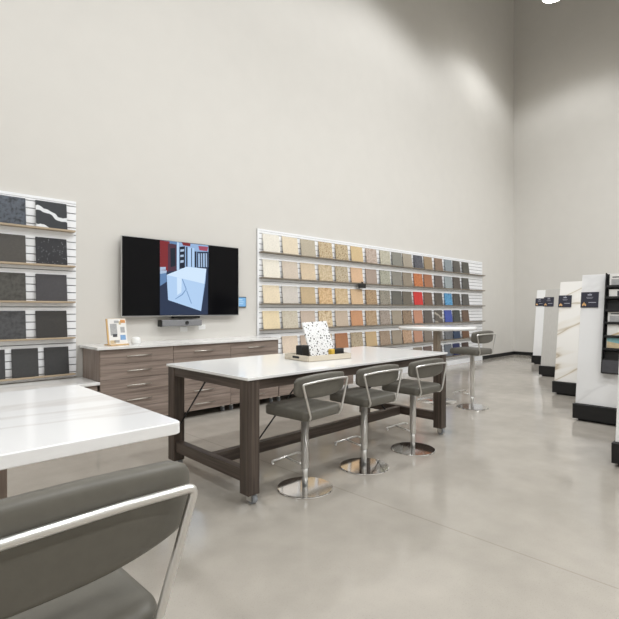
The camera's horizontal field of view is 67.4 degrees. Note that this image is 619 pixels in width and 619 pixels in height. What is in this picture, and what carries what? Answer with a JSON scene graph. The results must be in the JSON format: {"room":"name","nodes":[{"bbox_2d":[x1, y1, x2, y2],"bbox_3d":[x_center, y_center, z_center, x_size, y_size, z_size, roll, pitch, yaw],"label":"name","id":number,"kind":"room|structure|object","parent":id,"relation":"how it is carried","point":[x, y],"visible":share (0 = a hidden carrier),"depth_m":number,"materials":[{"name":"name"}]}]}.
{"room":"store","nodes":[
{"label":"store","id":0,"kind":"room"},
{"bbox_2d":[0,0,513,384],"bbox_3d":[-0.748,-4.813,7.814,20.170,12.500,0.200,0,0,-44],"label":"wall","id":1,"kind":"structure","parent":0,"point":[380,123],"depth_m":7.51,"materials":[{"name":"paint"}]},
{"bbox_2d":[0,190,75,383],"bbox_3d":[-3.701,-0.235,4.752,2.468,2.125,0.108,0,0,-44],"label":"display rack","id":2,"kind":"object","parent":1,"relation":"attached to","point":[30,230],"visible":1,"depth_m":5.32,"materials":[{"name":"white wood"}]},
{"bbox_2d":[0,350,4,378],"bbox_3d":[-3.440,0.610,5.004,0.262,0.320,0.051,0,0,-44],"label":"sample","id":3,"kind":"object","parent":2,"relation":"on","point":[2,352],"visible":1,"depth_m":5.07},
{"bbox_2d":[0,272,25,300],"bbox_3d":[-3.318,-0.246,5.122,0.320,0.313,0.051,0,0,-44],"label":"sample","id":4,"kind":"object","parent":2,"relation":"on","point":[12,285],"visible":1,"depth_m":5.14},
{"bbox_2d":[0,311,25,339],"bbox_3d":[-3.318,0.179,5.122,0.320,0.313,0.051,0,0,-44],"label":"sample","id":5,"kind":"object","parent":2,"relation":"on","point":[12,323],"visible":1,"depth_m":5.14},
{"bbox_2d":[0,233,25,262],"bbox_3d":[-3.318,-0.671,5.122,0.320,0.313,0.051,0,0,-44],"label":"sample","id":6,"kind":"object","parent":2,"relation":"on","point":[12,247],"visible":1,"depth_m":5.14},
{"bbox_2d":[0,195,25,224],"bbox_3d":[-3.318,-1.092,5.122,0.320,0.313,0.051,0,0,-44],"label":"sample","id":7,"kind":"object","parent":2,"relation":"on","point":[12,209],"visible":1,"depth_m":5.14,"materials":[{"name":"grey stone"}]},
{"bbox_2d":[11,348,38,377],"bbox_3d":[-3.206,0.610,5.229,0.262,0.320,0.051,0,0,-44],"label":"sample","id":8,"kind":"object","parent":2,"relation":"on","point":[24,361],"visible":1,"depth_m":5.22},
{"bbox_2d":[0,373,75,383],"bbox_3d":[-3.703,0.798,4.732,2.438,0.058,0.082,0,0,-44],"label":"shelf","id":9,"kind":"object","parent":2,"relation":"attached to","point":[8,378],"depth_m":5.29,"materials":[{"name":"brown wood"}]},
{"bbox_2d":[0,337,75,344],"bbox_3d":[-3.703,0.364,4.732,2.438,0.058,0.082,0,0,-44],"label":"shelf","id":10,"kind":"object","parent":2,"relation":"attached to","point":[29,340],"depth_m":5.34,"materials":[{"name":"brown wood"}]},
{"bbox_2d":[0,300,75,305],"bbox_3d":[-3.703,-0.061,4.732,2.438,0.058,0.082,0,0,-44],"label":"shelf","id":11,"kind":"object","parent":2,"relation":"attached to","point":[2,302],"depth_m":5.31,"materials":[{"name":"brown wood"}]},
{"bbox_2d":[0,261,75,270],"bbox_3d":[-3.703,-0.486,4.732,2.438,0.058,0.082,0,0,-44],"label":"shelf","id":12,"kind":"object","parent":2,"relation":"attached to","point":[29,265],"depth_m":5.29,"materials":[{"name":"brown wood"}]},
{"bbox_2d":[0,222,75,235],"bbox_3d":[-3.703,-0.907,4.732,2.438,0.058,0.082,0,0,-44],"label":"shelf","id":13,"kind":"object","parent":2,"relation":"attached to","point":[31,229],"depth_m":5.30,"materials":[{"name":"brown wood"}]},
{"bbox_2d":[35,274,66,300],"bbox_3d":[-3.012,-0.246,5.417,0.328,0.313,0.051,0,0,-44],"label":"sample","id":14,"kind":"object","parent":2,"relation":"on","point":[49,287],"visible":1,"depth_m":5.41,"materials":[{"name":"stone"}]},
{"bbox_2d":[35,311,66,337],"bbox_3d":[-3.012,0.179,5.417,0.328,0.313,0.051,0,0,-44],"label":"sample","id":15,"kind":"object","parent":2,"relation":"on","point":[49,324],"visible":1,"depth_m":5.41,"materials":[{"name":"stone"}]},
{"bbox_2d":[35,237,66,264],"bbox_3d":[-3.012,-0.671,5.417,0.328,0.313,0.051,0,0,-44],"label":"sample","id":16,"kind":"object","parent":2,"relation":"on","point":[48,250],"visible":1,"depth_m":5.41,"materials":[{"name":"stone"}]},
{"bbox_2d":[35,200,66,228],"bbox_3d":[-3.012,-1.092,5.417,0.328,0.313,0.051,0,0,-44],"label":"sample","id":17,"kind":"object","parent":2,"relation":"on","point":[48,214],"visible":1,"depth_m":5.41,"materials":[{"name":"stone"}]},
{"bbox_2d":[44,346,68,374],"bbox_3d":[-2.974,0.610,5.454,0.262,0.320,0.051,0,0,-44],"label":"sample","id":18,"kind":"object","parent":2,"relation":"on","point":[56,359],"visible":1,"depth_m":5.45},
{"bbox_2d":[158,319,201,326],"bbox_3d":[-1.822,0.199,6.536,0.631,0.092,0.148,0,0,-44],"label":"bar","id":19,"kind":"object","parent":1,"relation":"attached to","point":[192,322],"visible":1,"depth_m":6.47,"materials":[{"name":"grey plastic"}]},
{"bbox_2d":[121,235,238,317],"bbox_3d":[-1.785,-0.404,6.601,1.818,1.078,0.102,0,0,-44],"label":"television","id":20,"kind":"object","parent":1,"relation":"attached to","point":[176,279],"visible":1,"depth_m":6.48,"materials":[{"name":"black metal"}]},
{"bbox_2d":[257,228,484,380],"bbox_3d":[2.037,0.065,10.285,7.950,2.745,0.108,0,0,-44],"label":"display rack","id":21,"kind":"object","parent":1,"relation":"attached to","point":[475,277],"visible":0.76,"depth_m":9.44,"materials":[{"name":"white metal"}]},
{"bbox_2d":[262,311,279,328],"bbox_3d":[-0.634,0.186,7.710,0.355,0.300,0.051,0,0,-44],"label":"sample","id":22,"kind":"object","parent":21,"relation":"on","point":[271,320],"visible":1,"depth_m":7.70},
{"bbox_2d":[262,285,279,302],"bbox_3d":[-0.634,-0.239,7.710,0.355,0.300,0.051,0,0,-44],"label":"sample","id":23,"kind":"object","parent":21,"relation":"on","point":[271,294],"visible":1,"depth_m":7.70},
{"bbox_2d":[262,259,279,277],"bbox_3d":[-0.634,-0.664,7.710,0.355,0.300,0.051,0,0,-44],"label":"sample","id":24,"kind":"object","parent":21,"relation":"on","point":[271,268],"visible":1,"depth_m":7.70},
{"bbox_2d":[262,233,279,252],"bbox_3d":[-0.634,-1.085,7.710,0.355,0.300,0.051,0,0,-44],"label":"sample","id":25,"kind":"object","parent":21,"relation":"on","point":[271,243],"visible":1,"depth_m":7.70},
{"bbox_2d":[282,336,297,352],"bbox_3d":[-0.333,0.620,8.000,0.355,0.300,0.051,0,0,-44],"label":"sample","id":26,"kind":"object","parent":21,"relation":"on","point":[289,343],"visible":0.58,"depth_m":7.98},
{"bbox_2d":[282,286,298,303],"bbox_3d":[-0.333,-0.239,8.000,0.355,0.300,0.051,0,0,-44],"label":"sample","id":27,"kind":"object","parent":21,"relation":"on","point":[289,293],"visible":1,"depth_m":7.99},
{"bbox_2d":[282,311,298,328],"bbox_3d":[-0.333,0.186,8.000,0.355,0.300,0.051,0,0,-44],"label":"sample","id":28,"kind":"object","parent":21,"relation":"on","point":[289,318],"visible":1,"depth_m":7.99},
{"bbox_2d":[282,261,298,278],"bbox_3d":[-0.333,-0.664,8.000,0.355,0.300,0.051,0,0,-44],"label":"sample","id":29,"kind":"object","parent":21,"relation":"on","point":[289,269],"visible":1,"depth_m":7.99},
{"bbox_2d":[282,236,298,254],"bbox_3d":[-0.333,-1.085,8.000,0.355,0.300,0.051,0,0,-44],"label":"sample","id":30,"kind":"object","parent":21,"relation":"on","point":[289,244],"visible":1,"depth_m":7.99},
{"bbox_2d":[300,287,315,303],"bbox_3d":[-0.024,-0.239,8.297,0.355,0.300,0.051,0,0,-44],"label":"sample","id":31,"kind":"object","parent":21,"relation":"on","point":[307,293],"visible":1,"depth_m":8.29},
{"bbox_2d":[300,263,315,279],"bbox_3d":[-0.024,-0.664,8.297,0.355,0.300,0.051,0,0,-44],"label":"sample","id":32,"kind":"object","parent":21,"relation":"on","point":[307,269],"visible":1,"depth_m":8.29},
{"bbox_2d":[300,239,315,256],"bbox_3d":[-0.024,-1.085,8.297,0.355,0.300,0.051,0,0,-44],"label":"sample","id":33,"kind":"object","parent":21,"relation":"on","point":[307,246],"visible":1,"depth_m":8.29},
{"bbox_2d":[300,311,315,327],"bbox_3d":[-0.024,0.186,8.297,0.355,0.300,0.051,0,0,-44],"label":"sample","id":34,"kind":"object","parent":21,"relation":"on","point":[306,316],"visible":0.76,"depth_m":8.29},
{"bbox_2d":[318,287,332,303],"bbox_3d":[0.298,-0.239,8.608,0.355,0.300,0.051,0,0,-44],"label":"sample","id":35,"kind":"object","parent":21,"relation":"on","point":[325,294],"visible":1,"depth_m":8.60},
{"bbox_2d":[318,264,332,280],"bbox_3d":[0.298,-0.664,8.608,0.355,0.300,0.051,0,0,-44],"label":"sample","id":36,"kind":"object","parent":21,"relation":"on","point":[325,271],"visible":1,"depth_m":8.60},
{"bbox_2d":[318,241,332,258],"bbox_3d":[0.298,-1.085,8.608,0.355,0.300,0.051,0,0,-44],"label":"sample","id":37,"kind":"object","parent":21,"relation":"on","point":[325,249],"visible":1,"depth_m":8.60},
{"bbox_2d":[318,311,332,326],"bbox_3d":[0.298,0.186,8.608,0.355,0.300,0.051,0,0,-44],"label":"sample","id":38,"kind":"object","parent":21,"relation":"on","point":[323,315],"visible":0.76,"depth_m":8.63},
{"bbox_2d":[335,288,348,303],"bbox_3d":[0.621,-0.239,8.920,0.355,0.300,0.051,0,0,-44],"label":"sample","id":39,"kind":"object","parent":21,"relation":"on","point":[341,295],"visible":1,"depth_m":8.91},
{"bbox_2d":[335,266,348,281],"bbox_3d":[0.621,-0.664,8.920,0.355,0.300,0.051,0,0,-44],"label":"sample","id":40,"kind":"object","parent":21,"relation":"on","point":[341,273],"visible":1,"depth_m":8.91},
{"bbox_2d":[335,333,348,347],"bbox_3d":[0.621,0.620,8.920,0.355,0.300,0.051,0,0,-44],"label":"sample","id":41,"kind":"object","parent":21,"relation":"on","point":[341,339],"visible":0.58,"depth_m":8.91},
{"bbox_2d":[335,311,348,325],"bbox_3d":[0.621,0.186,8.920,0.355,0.300,0.051,0,0,-44],"label":"sample","id":42,"kind":"object","parent":21,"relation":"on","point":[341,317],"visible":1,"depth_m":8.91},
{"bbox_2d":[335,244,348,259],"bbox_3d":[0.621,-1.085,8.920,0.355,0.300,0.051,0,0,-44],"label":"sample","id":43,"kind":"object","parent":21,"relation":"on","point":[341,251],"visible":1,"depth_m":8.91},
{"bbox_2d":[350,289,362,303],"bbox_3d":[0.944,-0.239,9.231,0.355,0.300,0.051,0,0,-44],"label":"sample","id":44,"kind":"object","parent":21,"relation":"on","point":[356,294],"visible":1,"depth_m":9.22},
{"bbox_2d":[350,310,362,325],"bbox_3d":[0.944,0.186,9.231,0.355,0.300,0.051,0,0,-44],"label":"sample","id":45,"kind":"object","parent":21,"relation":"on","point":[356,316],"visible":1,"depth_m":9.22,"materials":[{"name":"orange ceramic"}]},
{"bbox_2d":[350,246,362,261],"bbox_3d":[0.944,-1.085,9.231,0.355,0.300,0.051,0,0,-44],"label":"sample","id":46,"kind":"object","parent":21,"relation":"on","point":[356,252],"visible":1,"depth_m":9.22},
{"bbox_2d":[350,267,362,282],"bbox_3d":[0.944,-0.664,9.231,0.355,0.300,0.051,0,0,-44],"label":"sample","id":47,"kind":"object","parent":21,"relation":"on","point":[356,273],"visible":1,"depth_m":9.22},
{"bbox_2d":[350,332,362,346],"bbox_3d":[0.944,0.620,9.231,0.355,0.300,0.051,0,0,-44],"label":"sample","id":48,"kind":"object","parent":21,"relation":"on","point":[356,337],"visible":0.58,"depth_m":9.22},
{"bbox_2d":[259,303,482,307],"bbox_3d":[2.057,-0.061,10.286,7.920,0.058,0.082,0,0,-44],"label":"shelf","id":49,"kind":"object","parent":21,"relation":"attached to","point":[261,305],"depth_m":9.32,"materials":[{"name":"grey metal"}]},
{"bbox_2d":[365,310,377,324],"bbox_3d":[1.274,0.186,9.549,0.355,0.300,0.051,0,0,-44],"label":"sample","id":50,"kind":"object","parent":21,"relation":"on","point":[371,316],"visible":1,"depth_m":9.54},
{"bbox_2d":[365,331,377,345],"bbox_3d":[1.274,0.620,9.549,0.355,0.300,0.051,0,0,-44],"label":"sample","id":51,"kind":"object","parent":21,"relation":"on","point":[371,337],"visible":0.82,"depth_m":9.54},
{"bbox_2d":[365,269,377,283],"bbox_3d":[1.274,-0.664,9.549,0.355,0.300,0.051,0,0,-44],"label":"sample","id":52,"kind":"object","parent":21,"relation":"on","point":[371,276],"visible":1,"depth_m":9.54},
{"bbox_2d":[365,248,377,263],"bbox_3d":[1.274,-1.085,9.549,0.355,0.300,0.051,0,0,-44],"label":"sample","id":53,"kind":"object","parent":21,"relation":"on","point":[371,255],"visible":1,"depth_m":9.54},
{"bbox_2d":[365,290,377,303],"bbox_3d":[1.274,-0.239,9.549,0.355,0.300,0.051,0,0,-44],"label":"sample","id":54,"kind":"object","parent":21,"relation":"on","point":[371,296],"visible":1,"depth_m":9.54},
{"bbox_2d":[259,321,483,332],"bbox_3d":[2.057,0.364,10.286,7.920,0.058,0.082,0,0,-44],"label":"shelf","id":55,"kind":"object","parent":21,"relation":"attached to","point":[363,327],"depth_m":9.45,"materials":[{"name":"grey metal"}]},
{"bbox_2d":[259,277,484,291],"bbox_3d":[2.057,-0.486,10.286,7.920,0.058,0.082,0,0,-44],"label":"shelf","id":56,"kind":"object","parent":21,"relation":"attached to","point":[266,280],"depth_m":9.20,"materials":[{"name":"grey metal"}]},
{"bbox_2d":[259,251,484,277],"bbox_3d":[2.057,-0.907,10.286,7.920,0.058,0.082,0,0,-44],"label":"shelf","id":57,"kind":"object","parent":21,"relation":"attached to","point":[262,254],"depth_m":9.36,"materials":[{"name":"grey metal"}]},
{"bbox_2d":[379,310,390,324],"bbox_3d":[1.611,0.186,9.874,0.355,0.300,0.051,0,0,-44],"label":"sample","id":58,"kind":"object","parent":21,"relation":"on","point":[385,319],"visible":1,"depth_m":9.86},
{"bbox_2d":[379,331,390,344],"bbox_3d":[1.611,0.620,9.874,0.355,0.300,0.051,0,0,-44],"label":"sample","id":59,"kind":"object","parent":21,"relation":"on","point":[385,339],"visible":1,"depth_m":9.86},
{"bbox_2d":[379,290,390,304],"bbox_3d":[1.611,-0.239,9.874,0.355,0.300,0.051,0,0,-44],"label":"sample","id":60,"kind":"object","parent":21,"relation":"on","point":[384,295],"visible":1,"depth_m":9.86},
{"bbox_2d":[379,250,390,264],"bbox_3d":[1.611,-1.085,9.874,0.355,0.300,0.051,0,0,-44],"label":"sample","id":61,"kind":"object","parent":21,"relation":"on","point":[384,255],"visible":1,"depth_m":9.86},
{"bbox_2d":[379,270,390,284],"bbox_3d":[1.611,-0.664,9.874,0.355,0.300,0.051,0,0,-44],"label":"sample","id":62,"kind":"object","parent":21,"relation":"on","point":[384,275],"visible":1,"depth_m":9.86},
{"bbox_2d":[391,271,401,284],"bbox_3d":[1.919,-0.664,10.171,0.355,0.300,0.051,0,0,-44],"label":"sample","id":63,"kind":"object","parent":21,"relation":"on","point":[396,276],"visible":1,"depth_m":10.15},
{"bbox_2d":[391,252,401,265],"bbox_3d":[1.919,-1.085,10.171,0.355,0.300,0.051,0,0,-44],"label":"sample","id":64,"kind":"object","parent":21,"relation":"on","point":[396,257],"visible":1,"depth_m":10.16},
{"bbox_2d":[391,330,402,343],"bbox_3d":[1.919,0.620,10.171,0.355,0.300,0.051,0,0,-44],"label":"sample","id":65,"kind":"object","parent":21,"relation":"on","point":[396,334],"visible":0.86,"depth_m":10.16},
{"bbox_2d":[391,310,402,323],"bbox_3d":[1.919,0.186,10.171,0.355,0.300,0.051,0,0,-44],"label":"sample","id":66,"kind":"object","parent":21,"relation":"on","point":[396,314],"visible":1,"depth_m":10.16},
{"bbox_2d":[391,291,402,304],"bbox_3d":[1.919,-0.239,10.171,0.355,0.300,0.051,0,0,-44],"label":"sample","id":67,"kind":"object","parent":21,"relation":"on","point":[396,295],"visible":1,"depth_m":10.16,"materials":[{"name":"grey stone"}]},
{"bbox_2d":[402,310,412,323],"bbox_3d":[2.205,0.186,10.447,0.355,0.300,0.051,0,0,-44],"label":"sample","id":68,"kind":"object","parent":21,"relation":"on","point":[407,314],"visible":1,"depth_m":10.43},
{"bbox_2d":[402,291,412,304],"bbox_3d":[2.205,-0.239,10.447,0.355,0.300,0.051,0,0,-44],"label":"sample","id":69,"kind":"object","parent":21,"relation":"on","point":[407,296],"visible":1,"depth_m":10.43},
{"bbox_2d":[402,330,412,342],"bbox_3d":[2.205,0.620,10.447,0.355,0.300,0.051,0,0,-44],"label":"sample","id":70,"kind":"object","parent":21,"relation":"on","point":[407,334],"visible":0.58,"depth_m":10.44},
{"bbox_2d":[402,272,412,285],"bbox_3d":[2.205,-0.664,10.447,0.355,0.300,0.051,0,0,-44],"label":"sample","id":71,"kind":"object","parent":21,"relation":"on","point":[407,277],"visible":1,"depth_m":10.43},
{"bbox_2d":[402,253,412,266],"bbox_3d":[2.205,-1.085,10.447,0.355,0.300,0.051,0,0,-44],"label":"sample","id":72,"kind":"object","parent":21,"relation":"on","point":[407,259],"visible":1,"depth_m":10.44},
{"bbox_2d":[413,310,422,322],"bbox_3d":[2.521,0.186,10.752,0.355,0.300,0.051,0,0,-44],"label":"sample","id":73,"kind":"object","parent":21,"relation":"on","point":[418,318],"visible":1,"depth_m":10.74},
{"bbox_2d":[413,292,422,304],"bbox_3d":[2.521,-0.239,10.752,0.355,0.300,0.051,0,0,-44],"label":"sample","id":74,"kind":"object","parent":21,"relation":"on","point":[418,300],"visible":1,"depth_m":10.74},
{"bbox_2d":[413,273,422,286],"bbox_3d":[2.521,-0.664,10.752,0.355,0.300,0.051,0,0,-44],"label":"sample","id":75,"kind":"object","parent":21,"relation":"on","point":[418,281],"visible":1,"depth_m":10.74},
{"bbox_2d":[413,255,422,267],"bbox_3d":[2.521,-1.085,10.752,0.355,0.300,0.051,0,0,-44],"label":"sample","id":76,"kind":"object","parent":21,"relation":"on","point":[418,263],"visible":1,"depth_m":10.73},
{"bbox_2d":[413,331,422,341],"bbox_3d":[2.521,0.620,10.752,0.355,0.300,0.051,0,0,-44],"label":"sample","id":77,"kind":"object","parent":21,"relation":"on","point":[418,336],"visible":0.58,"depth_m":10.73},
{"bbox_2d":[369,337,470,347],"bbox_3d":[2.057,0.798,10.286,7.920,0.058,0.082,0,0,-44],"label":"shelf","id":78,"kind":"object","parent":21,"relation":"attached to","point":[425,343],"depth_m":10.87,"materials":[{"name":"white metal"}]},
{"bbox_2d":[423,310,432,322],"bbox_3d":[2.825,0.186,11.045,0.355,0.300,0.051,0,0,-44],"label":"sample","id":79,"kind":"object","parent":21,"relation":"on","point":[428,318],"visible":1,"depth_m":11.04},
{"bbox_2d":[423,292,432,304],"bbox_3d":[2.825,-0.239,11.045,0.355,0.300,0.051,0,0,-44],"label":"sample","id":80,"kind":"object","parent":21,"relation":"on","point":[427,295],"visible":1,"depth_m":11.03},
{"bbox_2d":[423,274,432,286],"bbox_3d":[2.825,-0.664,11.045,0.355,0.300,0.051,0,0,-44],"label":"sample","id":81,"kind":"object","parent":21,"relation":"on","point":[427,278],"visible":1,"depth_m":11.03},
{"bbox_2d":[423,256,432,269],"bbox_3d":[2.825,-1.085,11.045,0.355,0.300,0.051,0,0,-44],"label":"sample","id":82,"kind":"object","parent":21,"relation":"on","point":[427,260],"visible":1,"depth_m":11.03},
{"bbox_2d":[434,310,442,322],"bbox_3d":[3.166,0.186,11.374,0.355,0.300,0.051,0,0,-44],"label":"sample","id":83,"kind":"object","parent":21,"relation":"on","point":[437,313],"visible":1,"depth_m":11.36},
{"bbox_2d":[434,275,442,287],"bbox_3d":[3.166,-0.664,11.374,0.355,0.300,0.051,0,0,-44],"label":"sample","id":84,"kind":"object","parent":21,"relation":"on","point":[438,279],"visible":1,"depth_m":11.36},
{"bbox_2d":[434,293,442,304],"bbox_3d":[3.166,-0.239,11.374,0.355,0.300,0.051,0,0,-44],"label":"sample","id":85,"kind":"object","parent":21,"relation":"on","point":[438,296],"visible":1,"depth_m":11.36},
{"bbox_2d":[482,351,513,359],"bbox_3d":[5.668,1.387,13.851,2.150,0.100,0.015,0,0,-44],"label":"baseboard","id":86,"kind":"structure","parent":1,"relation":"attached to","point":[512,352],"depth_m":13.75,"materials":[{"name":"black plastic"}]},
{"bbox_2d":[7,354,618,618],"bbox_3d":[4.195,1.537,2.687,20.170,0.200,14.444,0,0,-44],"label":"floor","id":87,"kind":"structure","parent":0,"point":[513,513],"depth_m":3.24,"materials":[{"name":"concrete"}]},
{"bbox_2d":[0,385,179,498],"bbox_3d":[-1.733,0.967,1.882,1.918,0.940,1.384,0,0,-44],"label":"display table","id":88,"kind":"object","parent":87,"relation":"on","point":[42,424],"visible":0.97,"depth_m":2.01,"materials":[{"name":"white stone"}]},
{"bbox_2d":[0,461,197,618],"bbox_3d":[-0.580,0.865,0.877,0.494,1.145,0.586,0,0,44],"label":"bar stool","id":89,"kind":"object","parent":87,"relation":"on","point":[65,548],"visible":1,"depth_m":0.80,"materials":[{"name":"leather"}]},
{"bbox_2d":[83,346,172,415],"bbox_3d":[-2.240,0.954,5.772,0.903,0.965,0.608,0,0,-44],"label":"base cabinet","id":90,"kind":"object","parent":87,"relation":"on","point":[136,376],"visible":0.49,"depth_m":5.56,"materials":[{"name":"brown wood"}]},
{"bbox_2d":[79,336,279,350],"bbox_3d":[-1.633,0.456,6.383,2.700,0.030,0.627,0,0,-44],"label":"countertop","id":91,"kind":"structure","parent":90,"relation":"on","point":[146,344],"depth_m":6.06,"materials":[{"name":"stone"}]},
{"bbox_2d":[104,318,128,345],"bbox_3d":[-2.343,0.281,5.644,0.160,0.320,0.250,0,0,38],"label":"stand","id":92,"kind":"object","parent":91,"relation":"on","point":[116,330],"visible":1,"depth_m":5.63,"materials":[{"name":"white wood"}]},
{"bbox_2d":[173,343,230,411],"bbox_3d":[-1.602,0.954,6.387,0.869,0.965,0.608,0,0,-44],"label":"base cabinet","id":93,"kind":"object","parent":87,"relation":"on","point":[211,395],"visible":0.41,"depth_m":6.19,"materials":[{"name":"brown wood"}]},
{"bbox_2d":[229,340,277,409],"bbox_3d":[-0.976,0.954,6.991,0.869,0.965,0.608,0,0,-44],"label":"base cabinet","id":94,"kind":"object","parent":87,"relation":"on","point":[266,347],"visible":0.38,"depth_m":6.79,"materials":[{"name":"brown wood"}]},
{"bbox_2d":[276,384,293,400],"bbox_3d":[-0.339,1.151,7.605,0.870,0.572,0.608,0,0,-44],"label":"base cabinet","id":95,"kind":"object","parent":87,"relation":"on","point":[286,389],"visible":0.09,"depth_m":7.20,"materials":[{"name":"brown wood"}]},
{"bbox_2d":[166,346,447,503],"bbox_3d":[0.142,0.967,4.745,2.827,0.940,1.219,0,0,-44],"label":"work table","id":96,"kind":"object","parent":87,"relation":"on","point":[250,374],"visible":0.75,"depth_m":4.12,"materials":[{"name":"white stone"}]},
{"bbox_2d":[285,352,350,361],"bbox_3d":[0.084,0.469,4.624,0.549,0.055,0.392,0,0,-38],"label":"tray","id":97,"kind":"object","parent":96,"relation":"on","point":[345,355],"visible":0.78,"depth_m":4.46,"materials":[{"name":"beige plastic"}]},
{"bbox_2d":[296,345,308,355],"bbox_3d":[-0.068,0.423,4.543,0.080,0.130,0.110,0,0,38],"label":"box","id":98,"kind":"object","parent":97,"relation":"in","point":[303,350],"visible":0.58,"depth_m":4.51,"materials":[{"name":"black plastic"}]},
{"bbox_2d":[301,321,333,355],"bbox_3d":[0.101,0.308,4.731,0.352,0.360,0.170,0,0,-42],"label":"slab","id":99,"kind":"object","parent":97,"relation":"in","point":[317,334],"visible":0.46,"depth_m":4.72,"materials":[{"name":"white stone"}]},
{"bbox_2d":[266,371,347,498],"bbox_3d":[-0.042,0.967,3.721,0.494,0.941,0.586,0,0,41],"label":"bar stool","id":100,"kind":"object","parent":87,"relation":"on","point":[305,409],"visible":1,"depth_m":3.63,"materials":[{"name":"leather"}]},
{"bbox_2d":[330,364,402,475],"bbox_3d":[0.491,0.967,4.222,0.586,0.941,0.494,0,0,-44],"label":"bar stool","id":101,"kind":"object","parent":87,"relation":"on","point":[380,375],"visible":0.98,"depth_m":4.13,"materials":[{"name":"grey leather"}]},
{"bbox_2d":[382,358,446,455],"bbox_3d":[1.050,0.967,4.740,0.586,0.941,0.494,0,0,-43],"label":"bar stool","id":102,"kind":"object","parent":87,"relation":"on","point":[425,368],"visible":0.98,"depth_m":4.65,"materials":[{"name":"grey leather"}]},
{"bbox_2d":[399,325,476,404],"bbox_3d":[1.983,0.857,7.221,1.170,1.160,1.170,0,0,-44],"label":"bar table","id":103,"kind":"object","parent":87,"relation":"on","point":[436,329],"visible":0.73,"depth_m":7.15,"materials":[{"name":"white stone"}]},
{"bbox_2d":[450,330,495,410],"bbox_3d":[2.363,0.874,6.756,0.586,1.126,0.494,0,0,-42],"label":"bar stool","id":104,"kind":"object","parent":87,"relation":"on","point":[480,337],"visible":1,"depth_m":6.67,"materials":[{"name":"silver metal"}]},
{"bbox_2d":[531,290,545,363],"bbox_3d":[6.570,0.473,12.030,1.000,1.928,1.200,0,0,-44],"label":"stand","id":105,"kind":"object","parent":87,"relation":"on","point":[539,317],"visible":0.27,"depth_m":12.13,"materials":[{"name":"white plastic"}]},
{"bbox_2d":[539,289,559,376],"bbox_3d":[5.681,0.503,9.840,1.000,1.868,1.200,0,0,-44],"label":"stand","id":106,"kind":"object","parent":87,"relation":"on","point":[550,324],"visible":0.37,"depth_m":9.92,"materials":[{"name":"white plastic"}]},
{"bbox_2d":[543,297,553,306],"bbox_3d":[5.187,-0.150,10.054,0.048,0.204,0.205,0,0,-44],"label":"sign plate","id":107,"kind":"object","parent":106,"relation":"attached to","point":[548,301],"visible":1,"depth_m":10.05,"materials":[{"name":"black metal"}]},
{"bbox_2d":[552,281,581,395],"bbox_3d":[4.865,0.487,7.733,1.000,1.900,1.200,0,0,-44],"label":"stand","id":108,"kind":"object","parent":87,"relation":"on","point":[564,383],"visible":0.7,"depth_m":7.79,"materials":[{"name":"white stone"}]},
{"bbox_2d":[558,295,571,306],"bbox_3d":[4.371,-0.127,7.934,0.047,0.204,0.205,0,0,-44],"label":"sign plate","id":109,"kind":"object","parent":108,"relation":"attached to","point":[564,300],"visible":1,"depth_m":7.93,"materials":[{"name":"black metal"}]},
{"bbox_2d":[572,273,618,425],"bbox_3d":[4.170,0.493,5.904,1.000,1.888,1.200,0,0,-44],"label":"stand","id":110,"kind":"object","parent":87,"relation":"on","point":[596,391],"visible":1,"depth_m":5.96,"materials":[{"name":"white plastic"}]},
{"bbox_2d":[580,292,598,307],"bbox_3d":[3.683,-0.117,6.097,0.048,0.204,0.205,0,0,-44],"label":"sign plate","id":111,"kind":"object","parent":110,"relation":"attached to","point":[588,299],"visible":1,"depth_m":6.09,"materials":[{"name":"black metal"}]},
{"bbox_2d":[601,273,618,374],"bbox_3d":[3.963,0.179,5.676,0.309,1.275,0.620,0,0,-44],"label":"brochure rack","id":112,"kind":"object","parent":110,"relation":"attached to","point":[610,356],"visible":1,"depth_m":5.83,"materials":[{"name":"black plastic"}]},
{"bbox_2d":[606,338,618,347],"bbox_3d":[3.816,0.429,5.756,0.027,0.170,0.220,0,0,-44],"label":"brochure","id":113,"kind":"object","parent":112,"relation":"in","point":[611,342],"visible":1,"depth_m":5.78,"materials":[{"name":"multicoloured paper"}]},
{"bbox_2d":[607,324,618,334],"bbox_3d":[3.836,0.277,5.776,0.025,0.160,0.220,0,0,-44],"label":"brochure","id":114,"kind":"object","parent":112,"relation":"in","point":[611,329],"visible":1,"depth_m":5.81,"materials":[{"name":"white paper"}]},
{"bbox_2d":[608,312,618,321],"bbox_3d":[3.858,0.107,5.797,0.025,0.165,0.220,0,0,-44],"label":"brochure","id":115,"kind":"object","parent":112,"relation":"in","point":[612,316],"visible":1,"depth_m":5.83,"materials":[{"name":"white paper"}]},
{"bbox_2d":[610,274,618,284],"bbox_3d":[3.918,-0.358,5.854,0.026,0.170,0.220,0,0,-44],"label":"brochure","id":116,"kind":"object","parent":112,"relation":"in","point":[614,278],"visible":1,"depth_m":5.89,"materials":[{"name":"white paper"}]},
{"bbox_2d":[611,371,618,463],"bbox_3d":[3.530,0.487,4.147,1.000,1.900,1.200,0,0,-44],"label":"stand","id":117,"kind":"object","parent":87,"relation":"on","point":[615,444],"visible":1,"depth_m":4.23,"materials":[{"name":"white plastic"}]},
{"bbox_3d":[-3.575,1.151,4.485,0.919,0.572,0.608,0,0,-44],"label":"cabinet","id":118,"kind":"object","parent":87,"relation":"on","visible":0},
{"bbox_2d":[0,377,99,392],"bbox_3d":[-3.242,0.849,4.814,1.855,0.032,0.601,0,0,-44],"label":"countertop","id":119,"kind":"structure","parent":118,"relation":"on","point":[81,381],"depth_m":5.13,"materials":[{"name":"stone"}]},
{"bbox_2d":[514,0,618,351],"bbox_3d":[11.453,-4.813,9.546,0.200,12.500,14.244,0,0,-44],"label":"wall","id":120,"kind":"structure","parent":0,"point":[566,52],"depth_m":13.59,"materials":[{"name":"paint"}]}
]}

